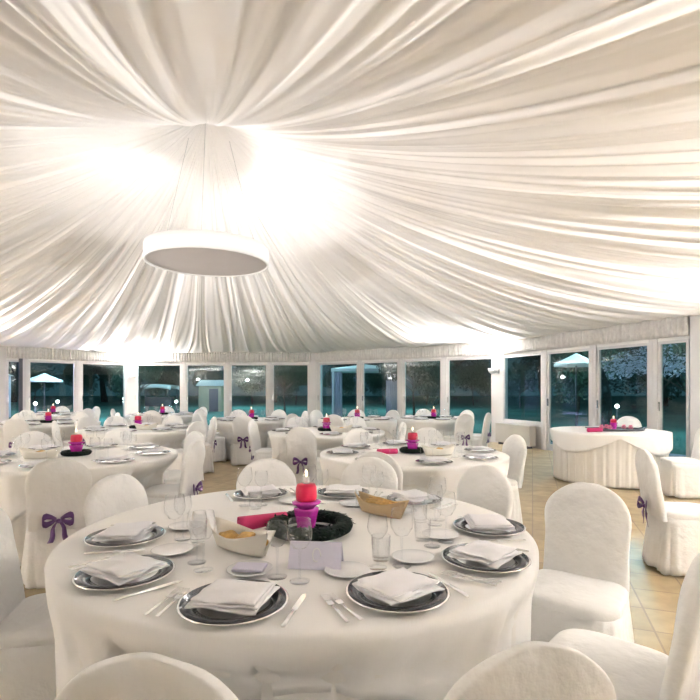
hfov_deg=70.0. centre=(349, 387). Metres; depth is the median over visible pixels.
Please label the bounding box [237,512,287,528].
rolled napkin
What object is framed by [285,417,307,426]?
banquet chair
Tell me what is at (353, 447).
charger plate
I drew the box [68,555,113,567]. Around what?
fork
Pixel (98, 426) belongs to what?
napkin
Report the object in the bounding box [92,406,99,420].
banquet chair
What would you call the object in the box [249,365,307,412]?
tree
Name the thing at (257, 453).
banquet chair
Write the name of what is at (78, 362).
trim
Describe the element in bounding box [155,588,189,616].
fork
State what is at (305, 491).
candle
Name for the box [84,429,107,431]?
charger plate
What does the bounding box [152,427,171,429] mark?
napkin
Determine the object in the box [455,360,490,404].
tree
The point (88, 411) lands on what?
banquet chair
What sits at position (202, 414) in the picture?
banquet chair
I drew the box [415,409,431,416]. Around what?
banquet chair
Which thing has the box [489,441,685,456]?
garden path
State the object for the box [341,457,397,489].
banquet chair
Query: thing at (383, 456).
banquet chair
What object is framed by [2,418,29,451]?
banquet chair
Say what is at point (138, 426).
bread basket
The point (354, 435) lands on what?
banquet chair
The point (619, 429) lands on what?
serving tray
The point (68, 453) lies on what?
wreath
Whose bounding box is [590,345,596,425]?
trim
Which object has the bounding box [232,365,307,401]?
tree
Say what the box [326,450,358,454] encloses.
charger plate
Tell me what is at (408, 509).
plate
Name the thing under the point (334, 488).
napkin
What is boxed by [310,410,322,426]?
banquet chair
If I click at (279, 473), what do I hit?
banquet chair
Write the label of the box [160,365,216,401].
tree
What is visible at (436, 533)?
plate
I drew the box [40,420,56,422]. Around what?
wreath
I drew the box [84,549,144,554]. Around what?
table knife
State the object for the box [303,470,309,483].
flame
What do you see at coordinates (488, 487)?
banquet chair
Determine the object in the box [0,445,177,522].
table overlay
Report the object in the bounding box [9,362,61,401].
tree
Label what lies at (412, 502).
water tumbler
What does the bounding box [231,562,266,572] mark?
napkin
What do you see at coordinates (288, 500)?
plate
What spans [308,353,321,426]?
trim
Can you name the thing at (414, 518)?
water tumbler
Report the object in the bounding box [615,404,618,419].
garden lamp
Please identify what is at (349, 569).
plate
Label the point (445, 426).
tablecloth
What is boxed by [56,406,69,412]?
banquet chair
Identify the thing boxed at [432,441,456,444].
napkin
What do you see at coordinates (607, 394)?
cypress shrub
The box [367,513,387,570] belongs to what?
wine glass
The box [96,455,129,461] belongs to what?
napkin
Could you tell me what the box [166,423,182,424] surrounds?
napkin
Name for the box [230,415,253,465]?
banquet chair
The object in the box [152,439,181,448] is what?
tablecloth
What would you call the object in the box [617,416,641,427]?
banquet chair
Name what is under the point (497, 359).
column
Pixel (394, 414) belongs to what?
banquet chair
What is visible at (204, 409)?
banquet chair
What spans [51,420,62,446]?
banquet chair
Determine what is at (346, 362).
window
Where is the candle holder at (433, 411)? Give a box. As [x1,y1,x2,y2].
[431,408,436,416]
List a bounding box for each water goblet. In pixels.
[191,510,215,572]
[287,516,311,584]
[390,508,412,568]
[436,491,455,543]
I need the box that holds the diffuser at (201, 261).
[145,248,266,275]
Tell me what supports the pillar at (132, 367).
attached to the wall at (136, 362)
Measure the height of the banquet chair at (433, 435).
0.912 m
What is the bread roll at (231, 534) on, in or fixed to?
in the bread basket at (255, 546)
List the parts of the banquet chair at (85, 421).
seat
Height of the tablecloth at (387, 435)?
0.743 m
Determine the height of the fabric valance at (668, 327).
0.405 m
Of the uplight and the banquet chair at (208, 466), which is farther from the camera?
the uplight
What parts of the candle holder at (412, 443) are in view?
glass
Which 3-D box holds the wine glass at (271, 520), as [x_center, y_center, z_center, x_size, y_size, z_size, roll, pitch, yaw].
[-0.247,0.547,1.693,0.074,0.185,0.074,0,0,0]
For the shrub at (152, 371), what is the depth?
28.37 m
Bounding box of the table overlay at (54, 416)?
[35,413,71,419]
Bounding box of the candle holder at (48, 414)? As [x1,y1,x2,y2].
[44,409,51,420]
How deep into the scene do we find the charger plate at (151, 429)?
7.49 m
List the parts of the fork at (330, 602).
handle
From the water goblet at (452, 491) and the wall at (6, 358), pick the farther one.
the wall at (6, 358)
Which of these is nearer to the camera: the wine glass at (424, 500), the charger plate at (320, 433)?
the wine glass at (424, 500)
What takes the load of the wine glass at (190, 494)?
on the table overlay at (464, 632)
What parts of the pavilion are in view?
post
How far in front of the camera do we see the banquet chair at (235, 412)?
11.16 m
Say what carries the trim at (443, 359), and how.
attached to the wall at (471, 356)
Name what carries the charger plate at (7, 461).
on the table overlay at (13, 502)
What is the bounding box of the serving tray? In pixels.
[585,427,646,431]
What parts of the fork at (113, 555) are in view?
handle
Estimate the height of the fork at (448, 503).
0.005 m
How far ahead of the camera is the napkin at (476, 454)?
4.48 m
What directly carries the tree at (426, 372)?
on the lawn
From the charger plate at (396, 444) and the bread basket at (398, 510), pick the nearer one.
the bread basket at (398, 510)
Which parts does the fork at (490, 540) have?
handle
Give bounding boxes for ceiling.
[0,0,699,353]
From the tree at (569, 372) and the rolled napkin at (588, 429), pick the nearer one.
the rolled napkin at (588, 429)
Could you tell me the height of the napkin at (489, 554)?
0.029 m
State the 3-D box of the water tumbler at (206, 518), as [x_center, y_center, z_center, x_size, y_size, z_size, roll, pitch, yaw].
[-0.632,0.595,2.085,0.072,0.090,0.072,0,0,0]
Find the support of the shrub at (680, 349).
on the lawn
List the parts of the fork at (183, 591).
handle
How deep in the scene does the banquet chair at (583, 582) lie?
2.42 m
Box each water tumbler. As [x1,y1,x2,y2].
[189,518,206,542]
[248,492,261,509]
[371,535,390,561]
[412,502,426,522]
[414,518,430,541]
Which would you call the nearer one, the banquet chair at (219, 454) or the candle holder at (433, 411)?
the banquet chair at (219, 454)
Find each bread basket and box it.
[19,446,62,458]
[134,423,157,429]
[208,517,275,557]
[329,425,352,431]
[355,491,408,518]
[421,444,455,455]
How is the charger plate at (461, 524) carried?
on the table overlay at (464, 632)
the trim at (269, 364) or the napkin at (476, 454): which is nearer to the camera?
the napkin at (476, 454)
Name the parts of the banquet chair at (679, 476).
seat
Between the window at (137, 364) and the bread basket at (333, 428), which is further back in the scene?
the window at (137, 364)
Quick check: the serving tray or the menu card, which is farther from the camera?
the serving tray
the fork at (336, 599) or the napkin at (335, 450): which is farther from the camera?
the napkin at (335, 450)
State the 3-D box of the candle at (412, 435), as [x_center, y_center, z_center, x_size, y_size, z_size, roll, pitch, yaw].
[0.620,0.476,4.950,0.101,0.068,0.101,0,0,0]
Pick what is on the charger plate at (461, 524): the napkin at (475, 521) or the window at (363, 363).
the napkin at (475, 521)
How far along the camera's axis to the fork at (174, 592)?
1.51 m
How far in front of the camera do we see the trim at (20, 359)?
14.41 m
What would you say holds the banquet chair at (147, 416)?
on the floor
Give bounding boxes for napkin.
[0,450,10,455]
[21,460,43,465]
[31,444,58,448]
[79,552,169,585]
[86,425,102,427]
[87,428,105,430]
[88,442,115,445]
[91,521,156,541]
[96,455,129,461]
[130,443,158,446]
[139,448,164,452]
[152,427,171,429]
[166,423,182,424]
[184,579,279,615]
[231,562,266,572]
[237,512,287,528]
[240,484,281,495]
[323,431,338,433]
[324,484,361,493]
[332,448,352,452]
[343,442,367,446]
[352,567,443,605]
[377,448,397,453]
[386,440,406,443]
[389,489,439,501]
[418,456,448,461]
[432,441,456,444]
[447,540,521,568]
[464,514,515,530]
[465,452,494,457]
[467,446,493,449]
[587,428,602,431]
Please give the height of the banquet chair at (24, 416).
0.912 m
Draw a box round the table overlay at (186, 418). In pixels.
[125,413,192,424]
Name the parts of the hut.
hut door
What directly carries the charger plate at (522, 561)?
on the table overlay at (464, 632)
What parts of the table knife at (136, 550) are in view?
handle, blade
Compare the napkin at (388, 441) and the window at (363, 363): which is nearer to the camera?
the napkin at (388, 441)
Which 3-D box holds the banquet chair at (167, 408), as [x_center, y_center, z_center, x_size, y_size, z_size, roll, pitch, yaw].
[-4.737,0.940,12.864,0.521,0.912,0.552,0,0,-18]
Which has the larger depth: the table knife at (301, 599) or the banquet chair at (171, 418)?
the banquet chair at (171, 418)
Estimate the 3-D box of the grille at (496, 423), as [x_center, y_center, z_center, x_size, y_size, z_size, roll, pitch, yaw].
[3.958,0.870,12.018,0.210,0.020,1.290,0,0,-21]
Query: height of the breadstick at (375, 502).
0.024 m
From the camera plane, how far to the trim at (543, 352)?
11.30 m
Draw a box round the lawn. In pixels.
[9,396,685,454]
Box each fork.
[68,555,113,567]
[143,587,183,614]
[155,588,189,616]
[320,594,349,621]
[327,593,362,619]
[429,503,451,508]
[432,504,457,509]
[439,571,496,585]
[443,570,501,582]
[479,539,525,541]
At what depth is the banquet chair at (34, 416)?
11.13 m
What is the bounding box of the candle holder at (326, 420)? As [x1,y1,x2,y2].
[322,414,330,427]
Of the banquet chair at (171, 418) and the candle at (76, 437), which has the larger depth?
the banquet chair at (171, 418)
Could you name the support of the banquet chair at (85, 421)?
on the floor
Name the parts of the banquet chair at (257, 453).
seat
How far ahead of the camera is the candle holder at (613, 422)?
7.50 m
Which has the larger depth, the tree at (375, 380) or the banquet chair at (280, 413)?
the tree at (375, 380)
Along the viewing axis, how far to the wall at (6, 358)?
15.44 m
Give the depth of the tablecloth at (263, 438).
9.66 m
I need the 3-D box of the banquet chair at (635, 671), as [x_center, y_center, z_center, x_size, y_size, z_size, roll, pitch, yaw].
[0.899,0.940,1.673,0.552,0.912,0.521,0,0,42]
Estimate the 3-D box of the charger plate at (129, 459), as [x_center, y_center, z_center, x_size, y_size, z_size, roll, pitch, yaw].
[-2.041,0.629,4.329,0.322,0.020,0.322,0,0,37]
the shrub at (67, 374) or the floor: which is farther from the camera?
the shrub at (67, 374)
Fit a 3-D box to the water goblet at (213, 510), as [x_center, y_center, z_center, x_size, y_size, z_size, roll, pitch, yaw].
[-0.515,0.537,1.757,0.084,0.205,0.084,0,0,0]
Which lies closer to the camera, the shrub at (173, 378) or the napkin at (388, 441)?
the napkin at (388, 441)
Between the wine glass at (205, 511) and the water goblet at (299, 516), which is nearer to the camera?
the water goblet at (299, 516)
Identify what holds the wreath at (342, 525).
on the table overlay at (464, 632)
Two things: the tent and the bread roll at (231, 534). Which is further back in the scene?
the tent
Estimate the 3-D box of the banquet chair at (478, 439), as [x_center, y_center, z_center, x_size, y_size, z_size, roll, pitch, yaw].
[2.514,0.940,9.980,0.552,0.912,0.521,0,0,29]
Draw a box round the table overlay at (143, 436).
[77,425,186,447]
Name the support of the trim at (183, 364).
attached to the wall at (136, 362)
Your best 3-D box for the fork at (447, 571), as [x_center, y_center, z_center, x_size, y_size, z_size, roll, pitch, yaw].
[0.411,0.635,1.684,0.194,0.005,0.020,0,0,29]
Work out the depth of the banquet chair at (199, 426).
7.27 m
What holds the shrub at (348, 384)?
on the lawn
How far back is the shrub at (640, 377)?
30.71 m
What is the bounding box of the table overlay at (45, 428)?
[0,420,100,441]
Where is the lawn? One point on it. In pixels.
(674, 415)
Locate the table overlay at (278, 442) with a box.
[268,427,384,458]
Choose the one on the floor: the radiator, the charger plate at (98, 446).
the radiator
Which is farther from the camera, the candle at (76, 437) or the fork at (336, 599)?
the candle at (76, 437)
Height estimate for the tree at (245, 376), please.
4.534 m
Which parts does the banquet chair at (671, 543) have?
seat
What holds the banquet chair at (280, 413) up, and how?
on the floor
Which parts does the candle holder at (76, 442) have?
glass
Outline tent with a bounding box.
[9,374,11,417]
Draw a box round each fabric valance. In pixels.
[6,346,128,361]
[133,352,310,361]
[315,343,492,361]
[498,316,688,353]
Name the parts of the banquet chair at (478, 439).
seat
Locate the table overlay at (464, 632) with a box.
[44,486,538,699]
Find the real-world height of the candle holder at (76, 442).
0.253 m
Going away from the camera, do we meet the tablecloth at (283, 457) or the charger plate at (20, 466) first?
the charger plate at (20, 466)
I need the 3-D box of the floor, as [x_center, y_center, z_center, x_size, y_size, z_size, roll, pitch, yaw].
[-2.175,1.460,7.650,17.850,0.120,18.500,0,0,0]
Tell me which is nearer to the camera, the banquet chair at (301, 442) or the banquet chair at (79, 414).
the banquet chair at (301, 442)
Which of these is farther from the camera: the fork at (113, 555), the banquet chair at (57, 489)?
the banquet chair at (57, 489)
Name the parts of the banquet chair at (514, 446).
seat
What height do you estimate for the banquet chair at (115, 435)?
0.912 m
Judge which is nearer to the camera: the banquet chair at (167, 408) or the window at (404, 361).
the banquet chair at (167, 408)
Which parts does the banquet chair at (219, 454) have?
seat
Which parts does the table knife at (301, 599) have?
handle, blade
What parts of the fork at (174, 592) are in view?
handle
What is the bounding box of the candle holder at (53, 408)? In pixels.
[51,405,55,411]
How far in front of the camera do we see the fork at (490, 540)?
2.08 m
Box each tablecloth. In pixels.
[0,433,73,450]
[12,466,166,565]
[75,604,521,699]
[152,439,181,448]
[217,426,280,459]
[277,438,379,464]
[318,417,396,439]
[320,443,509,496]
[379,430,392,442]
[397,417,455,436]
[550,426,672,455]
[552,439,668,488]
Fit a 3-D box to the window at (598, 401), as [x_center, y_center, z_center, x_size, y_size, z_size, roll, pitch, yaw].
[5.146,0.285,9.447,0.090,2.190,1.150,0,0,-21]
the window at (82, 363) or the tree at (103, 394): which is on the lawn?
the tree at (103, 394)
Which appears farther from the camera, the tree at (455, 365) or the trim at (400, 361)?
the tree at (455, 365)
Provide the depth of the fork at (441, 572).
1.67 m
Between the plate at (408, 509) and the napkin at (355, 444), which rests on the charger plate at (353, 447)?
the napkin at (355, 444)
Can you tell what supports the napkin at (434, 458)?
on the charger plate at (417, 460)
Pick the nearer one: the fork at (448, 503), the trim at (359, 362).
the fork at (448, 503)
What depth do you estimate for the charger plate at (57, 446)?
5.17 m
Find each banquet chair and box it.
[0,508,55,699]
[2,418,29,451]
[11,412,32,419]
[11,431,52,450]
[20,410,36,418]
[21,457,91,588]
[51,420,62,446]
[54,652,238,699]
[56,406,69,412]
[62,416,97,446]
[70,411,87,419]
[82,408,94,416]
[83,474,147,525]
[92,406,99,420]
[101,429,136,444]
[103,416,127,426]
[142,410,161,424]
[145,440,204,504]
[159,406,174,412]
[162,415,183,443]
[164,431,204,494]
[166,421,206,479]
[181,409,203,447]
[183,417,216,472]
[193,414,226,461]
[197,411,218,435]
[199,407,206,416]
[229,410,246,415]
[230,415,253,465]
[236,458,296,489]
[248,420,271,461]
[267,414,297,447]
[271,410,286,416]
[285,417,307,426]
[285,427,322,485]
[301,411,308,423]
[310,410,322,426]
[328,414,343,426]
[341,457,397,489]
[343,428,373,443]
[344,416,366,427]
[348,409,364,416]
[356,451,402,489]
[386,410,399,439]
[397,422,405,439]
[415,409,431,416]
[415,427,443,442]
[443,414,473,445]
[444,641,616,699]
[457,465,512,518]
[459,410,473,418]
[471,413,490,446]
[502,434,526,523]
[531,482,633,642]
[549,552,699,699]
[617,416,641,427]
[635,449,699,575]
[659,427,699,498]
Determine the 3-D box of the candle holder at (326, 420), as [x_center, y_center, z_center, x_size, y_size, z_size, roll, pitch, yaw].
[-0.350,0.513,7.450,0.140,0.253,0.140,0,0,0]
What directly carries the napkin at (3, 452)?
on the charger plate at (10, 454)
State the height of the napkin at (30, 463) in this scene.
0.031 m
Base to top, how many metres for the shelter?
1.890 m
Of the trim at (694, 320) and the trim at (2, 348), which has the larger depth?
the trim at (2, 348)
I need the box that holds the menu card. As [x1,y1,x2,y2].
[287,541,343,569]
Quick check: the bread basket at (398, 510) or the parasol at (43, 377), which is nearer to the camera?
the bread basket at (398, 510)
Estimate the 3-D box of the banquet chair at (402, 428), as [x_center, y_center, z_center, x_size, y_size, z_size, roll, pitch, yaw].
[0.518,0.940,7.175,0.552,0.912,0.521,0,0,15]
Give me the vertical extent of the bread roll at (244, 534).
0.044 m
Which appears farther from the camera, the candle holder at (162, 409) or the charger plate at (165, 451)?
the candle holder at (162, 409)
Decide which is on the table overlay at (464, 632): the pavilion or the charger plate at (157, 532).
the charger plate at (157, 532)
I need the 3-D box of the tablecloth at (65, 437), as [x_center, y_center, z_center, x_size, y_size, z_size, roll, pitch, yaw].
[-5.550,1.017,9.200,1.714,0.743,1.715,0,0,0]
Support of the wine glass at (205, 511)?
on the table overlay at (464, 632)
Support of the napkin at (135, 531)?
on the charger plate at (157, 532)
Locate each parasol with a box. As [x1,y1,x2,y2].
[30,373,62,410]
[554,353,588,425]
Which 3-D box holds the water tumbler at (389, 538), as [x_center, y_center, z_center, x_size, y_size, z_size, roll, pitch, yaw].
[0.116,0.595,1.863,0.072,0.090,0.072,0,0,0]
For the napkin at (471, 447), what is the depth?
5.00 m
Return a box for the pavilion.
[331,364,396,416]
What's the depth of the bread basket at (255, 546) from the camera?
1.91 m
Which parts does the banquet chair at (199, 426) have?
seat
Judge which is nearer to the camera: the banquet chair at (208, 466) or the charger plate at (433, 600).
the charger plate at (433, 600)
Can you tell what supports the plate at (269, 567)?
on the table overlay at (464, 632)
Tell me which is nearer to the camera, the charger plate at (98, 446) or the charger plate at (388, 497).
the charger plate at (388, 497)
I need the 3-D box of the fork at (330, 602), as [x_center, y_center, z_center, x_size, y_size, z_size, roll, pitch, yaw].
[-0.045,0.635,1.445,0.020,0.005,0.194,0,0,-23]
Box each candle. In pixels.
[70,434,81,441]
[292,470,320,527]
[296,482,316,501]
[408,432,417,439]
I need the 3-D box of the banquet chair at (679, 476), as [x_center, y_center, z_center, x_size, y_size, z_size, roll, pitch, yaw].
[4.379,0.940,6.536,0.552,0.912,0.521,0,0,5]
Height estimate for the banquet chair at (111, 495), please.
0.912 m
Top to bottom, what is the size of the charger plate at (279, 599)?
0.020 m
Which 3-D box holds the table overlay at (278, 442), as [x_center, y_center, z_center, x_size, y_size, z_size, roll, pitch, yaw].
[-0.350,0.876,7.450,1.730,0.470,1.730,0,0,0]
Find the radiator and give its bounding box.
[494,422,535,448]
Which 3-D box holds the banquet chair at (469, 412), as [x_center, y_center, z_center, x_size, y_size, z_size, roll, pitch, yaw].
[2.407,0.940,10.950,0.560,0.912,0.528,0,0,-37]
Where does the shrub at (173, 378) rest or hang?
on the lawn
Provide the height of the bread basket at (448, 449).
0.106 m
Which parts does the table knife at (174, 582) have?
handle, blade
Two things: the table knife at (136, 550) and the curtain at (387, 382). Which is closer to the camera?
the table knife at (136, 550)
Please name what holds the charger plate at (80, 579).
on the table overlay at (464, 632)
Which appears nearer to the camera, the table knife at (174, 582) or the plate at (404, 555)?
the table knife at (174, 582)
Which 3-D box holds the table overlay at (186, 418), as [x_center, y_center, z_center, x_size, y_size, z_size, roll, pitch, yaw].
[-4.500,0.868,12.000,1.630,0.455,1.630,0,0,-24]
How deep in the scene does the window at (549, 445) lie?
11.22 m
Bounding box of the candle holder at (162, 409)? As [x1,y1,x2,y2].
[159,404,165,412]
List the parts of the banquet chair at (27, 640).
seat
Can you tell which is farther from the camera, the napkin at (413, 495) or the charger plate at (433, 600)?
the napkin at (413, 495)
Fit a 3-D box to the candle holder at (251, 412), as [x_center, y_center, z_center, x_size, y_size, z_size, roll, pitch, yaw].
[-2.000,0.513,10.150,0.140,0.253,0.140,0,0,0]
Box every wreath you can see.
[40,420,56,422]
[60,449,91,456]
[264,509,354,541]
[318,427,330,430]
[399,446,423,453]
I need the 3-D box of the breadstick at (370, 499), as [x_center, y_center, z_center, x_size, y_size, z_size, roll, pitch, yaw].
[0.149,0.569,2.513,0.021,0.016,0.181,0,-1,-44]
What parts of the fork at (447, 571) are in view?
handle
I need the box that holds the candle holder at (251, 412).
[248,407,254,416]
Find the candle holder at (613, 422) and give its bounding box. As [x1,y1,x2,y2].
[610,416,617,428]
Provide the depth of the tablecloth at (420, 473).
4.32 m
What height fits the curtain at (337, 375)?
2.280 m
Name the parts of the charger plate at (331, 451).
plate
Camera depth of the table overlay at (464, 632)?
1.52 m
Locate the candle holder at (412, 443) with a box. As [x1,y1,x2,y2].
[406,427,419,448]
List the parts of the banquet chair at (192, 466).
seat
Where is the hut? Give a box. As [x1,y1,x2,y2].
[196,380,223,411]
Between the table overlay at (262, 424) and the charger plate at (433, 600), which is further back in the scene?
the table overlay at (262, 424)
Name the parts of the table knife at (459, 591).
blade, handle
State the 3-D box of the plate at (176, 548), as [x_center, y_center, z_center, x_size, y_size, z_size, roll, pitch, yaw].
[-0.694,0.633,1.954,0.160,0.012,0.160,0,0,0]
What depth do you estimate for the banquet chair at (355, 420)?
8.46 m
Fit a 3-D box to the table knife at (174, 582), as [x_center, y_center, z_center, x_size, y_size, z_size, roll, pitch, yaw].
[-0.630,0.634,1.571,0.017,0.007,0.220,0,0,45]
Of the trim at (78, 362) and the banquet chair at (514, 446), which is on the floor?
the banquet chair at (514, 446)
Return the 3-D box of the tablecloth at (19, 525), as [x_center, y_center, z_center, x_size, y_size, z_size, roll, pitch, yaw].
[-2.600,1.017,4.750,1.815,0.743,1.815,0,0,0]
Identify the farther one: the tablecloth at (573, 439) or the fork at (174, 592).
the tablecloth at (573, 439)
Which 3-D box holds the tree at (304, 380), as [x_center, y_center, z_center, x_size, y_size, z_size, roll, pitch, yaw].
[-5.176,-0.579,46.816,3.247,4.306,2.928,0,0,-5]
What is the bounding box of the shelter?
[141,384,178,406]
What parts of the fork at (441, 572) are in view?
handle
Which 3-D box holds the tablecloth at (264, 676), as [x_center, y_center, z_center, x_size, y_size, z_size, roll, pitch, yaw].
[-0.216,1.017,2.300,2.015,0.743,2.015,0,0,0]
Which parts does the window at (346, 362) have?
frame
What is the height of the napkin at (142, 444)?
0.029 m
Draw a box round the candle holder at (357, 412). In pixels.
[354,407,359,416]
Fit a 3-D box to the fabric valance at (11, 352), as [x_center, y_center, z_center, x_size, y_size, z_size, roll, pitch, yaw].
[-8.599,-1.058,15.478,0.088,0.405,3.458,0,0,43]
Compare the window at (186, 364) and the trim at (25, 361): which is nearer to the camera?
the trim at (25, 361)
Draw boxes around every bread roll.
[219,530,238,538]
[234,531,255,538]
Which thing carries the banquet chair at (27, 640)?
on the floor
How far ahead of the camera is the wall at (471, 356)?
14.38 m
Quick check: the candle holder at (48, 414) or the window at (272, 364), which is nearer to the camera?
the candle holder at (48, 414)
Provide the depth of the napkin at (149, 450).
4.77 m
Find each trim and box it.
[0,346,5,421]
[19,358,22,412]
[22,358,28,409]
[76,360,80,410]
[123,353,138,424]
[181,362,185,411]
[225,362,229,416]
[267,362,271,415]
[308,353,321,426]
[357,360,361,409]
[398,358,402,417]
[441,357,446,414]
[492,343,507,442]
[532,427,540,448]
[541,350,548,449]
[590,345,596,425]
[649,339,657,429]
[690,315,699,457]
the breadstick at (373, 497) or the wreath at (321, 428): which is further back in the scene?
the wreath at (321, 428)
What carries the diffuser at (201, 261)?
attached to the pendant lamp at (195, 252)
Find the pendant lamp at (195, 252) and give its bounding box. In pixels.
[143,123,268,276]
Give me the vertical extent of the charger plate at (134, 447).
0.020 m
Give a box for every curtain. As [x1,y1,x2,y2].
[334,372,341,416]
[386,374,389,413]
[390,374,396,410]
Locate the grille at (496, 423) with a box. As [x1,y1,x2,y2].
[494,422,535,426]
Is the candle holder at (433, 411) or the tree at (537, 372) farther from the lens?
the tree at (537, 372)
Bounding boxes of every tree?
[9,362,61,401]
[61,363,139,401]
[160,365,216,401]
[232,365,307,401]
[328,363,384,401]
[450,359,490,390]
[510,352,570,397]
[601,343,685,389]
[602,346,685,405]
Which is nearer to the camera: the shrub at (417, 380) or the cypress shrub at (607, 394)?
the cypress shrub at (607, 394)
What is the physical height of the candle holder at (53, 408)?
0.253 m
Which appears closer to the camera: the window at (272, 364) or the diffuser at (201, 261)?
the diffuser at (201, 261)
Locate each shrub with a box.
[11,367,54,404]
[61,364,97,395]
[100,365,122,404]
[106,365,163,412]
[146,368,179,396]
[192,365,223,387]
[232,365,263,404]
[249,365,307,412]
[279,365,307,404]
[322,366,356,397]
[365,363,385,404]
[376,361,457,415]
[414,380,428,404]
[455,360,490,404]
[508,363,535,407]
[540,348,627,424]
[559,353,605,409]
[588,368,611,424]
[624,348,685,399]
[663,343,685,391]
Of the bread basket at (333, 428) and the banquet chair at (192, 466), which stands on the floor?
the banquet chair at (192, 466)
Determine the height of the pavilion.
2.750 m
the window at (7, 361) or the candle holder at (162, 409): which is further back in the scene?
the window at (7, 361)
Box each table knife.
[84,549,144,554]
[113,580,182,601]
[281,593,305,627]
[429,572,468,597]
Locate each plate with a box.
[0,453,16,456]
[0,459,11,463]
[18,465,33,468]
[28,446,59,449]
[71,555,174,590]
[83,526,165,546]
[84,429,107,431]
[86,444,117,447]
[93,458,133,462]
[128,445,160,448]
[136,450,170,454]
[151,429,171,430]
[151,542,193,555]
[168,520,203,529]
[176,579,288,625]
[226,560,272,576]
[233,488,287,498]
[278,497,295,503]
[317,488,369,497]
[320,433,341,435]
[324,561,369,577]
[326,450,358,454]
[339,499,358,506]
[341,445,369,448]
[345,571,449,612]
[382,442,406,445]
[385,494,442,504]
[392,549,434,562]
[404,507,416,513]
[415,459,452,464]
[422,528,458,538]
[430,443,458,446]
[441,543,530,572]
[453,517,525,535]
[462,455,498,459]
[464,448,496,451]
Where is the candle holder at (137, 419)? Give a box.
[134,414,142,424]
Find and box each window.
[6,360,18,420]
[29,360,75,410]
[81,362,126,420]
[135,364,180,411]
[186,364,224,428]
[230,364,266,416]
[272,364,307,411]
[318,362,356,399]
[362,360,397,434]
[403,359,440,416]
[447,357,491,440]
[504,353,540,426]
[547,348,589,449]
[596,343,648,428]
[658,339,689,456]
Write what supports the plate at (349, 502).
on the table overlay at (464, 632)
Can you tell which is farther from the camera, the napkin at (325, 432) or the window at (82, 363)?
the window at (82, 363)
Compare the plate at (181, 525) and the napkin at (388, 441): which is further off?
the napkin at (388, 441)
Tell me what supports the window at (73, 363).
in the wall at (6, 358)
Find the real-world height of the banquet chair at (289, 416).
0.912 m
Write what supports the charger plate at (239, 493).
on the table overlay at (464, 632)
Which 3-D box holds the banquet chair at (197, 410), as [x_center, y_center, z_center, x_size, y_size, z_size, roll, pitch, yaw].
[-3.726,0.940,11.692,0.552,0.912,0.521,0,0,19]
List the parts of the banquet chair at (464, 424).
seat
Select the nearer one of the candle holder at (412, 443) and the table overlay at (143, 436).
the candle holder at (412, 443)
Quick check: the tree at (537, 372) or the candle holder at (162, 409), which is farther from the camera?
the tree at (537, 372)
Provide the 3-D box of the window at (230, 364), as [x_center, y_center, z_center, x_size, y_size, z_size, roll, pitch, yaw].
[-3.393,0.285,16.756,1.260,2.190,0.090,0,0,2]
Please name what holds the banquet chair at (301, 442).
on the floor
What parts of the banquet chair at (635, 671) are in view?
seat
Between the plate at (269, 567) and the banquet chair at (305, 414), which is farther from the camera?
the banquet chair at (305, 414)
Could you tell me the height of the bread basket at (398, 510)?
0.097 m
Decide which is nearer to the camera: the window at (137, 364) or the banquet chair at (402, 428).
the banquet chair at (402, 428)
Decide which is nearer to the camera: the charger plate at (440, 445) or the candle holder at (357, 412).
the charger plate at (440, 445)
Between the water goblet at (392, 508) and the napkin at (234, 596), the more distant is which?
the water goblet at (392, 508)
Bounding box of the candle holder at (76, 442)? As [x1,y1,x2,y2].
[68,429,83,451]
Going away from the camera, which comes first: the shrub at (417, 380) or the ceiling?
the ceiling
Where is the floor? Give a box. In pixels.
[20,430,699,699]
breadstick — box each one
[366,498,392,503]
[366,501,385,504]
[369,496,397,502]
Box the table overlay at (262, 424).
[210,417,283,444]
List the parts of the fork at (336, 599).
handle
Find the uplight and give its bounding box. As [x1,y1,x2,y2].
[488,368,498,373]
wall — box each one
[6,358,127,363]
[136,362,308,363]
[319,355,491,363]
[503,317,689,355]
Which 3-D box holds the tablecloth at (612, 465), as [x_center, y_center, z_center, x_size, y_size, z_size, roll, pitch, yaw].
[3.950,1.017,7.649,1.618,0.743,1.616,0,0,24]
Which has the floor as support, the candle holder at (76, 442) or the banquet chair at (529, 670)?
the banquet chair at (529, 670)
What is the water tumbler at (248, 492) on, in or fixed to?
on the table overlay at (464, 632)
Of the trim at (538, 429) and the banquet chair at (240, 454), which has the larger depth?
the trim at (538, 429)
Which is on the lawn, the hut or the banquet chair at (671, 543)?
the hut
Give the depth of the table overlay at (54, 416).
11.66 m
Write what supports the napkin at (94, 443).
on the charger plate at (98, 446)
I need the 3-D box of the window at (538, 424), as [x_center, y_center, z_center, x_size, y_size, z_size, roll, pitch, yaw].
[4.167,0.045,12.086,0.060,1.710,1.420,0,0,-21]
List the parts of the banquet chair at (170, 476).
seat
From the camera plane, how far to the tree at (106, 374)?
46.57 m
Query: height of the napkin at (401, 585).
0.031 m
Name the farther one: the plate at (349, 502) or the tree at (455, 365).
the tree at (455, 365)
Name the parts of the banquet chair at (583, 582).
seat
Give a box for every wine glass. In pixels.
[174,494,191,540]
[186,511,206,565]
[266,520,287,580]
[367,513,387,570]
[423,500,440,547]

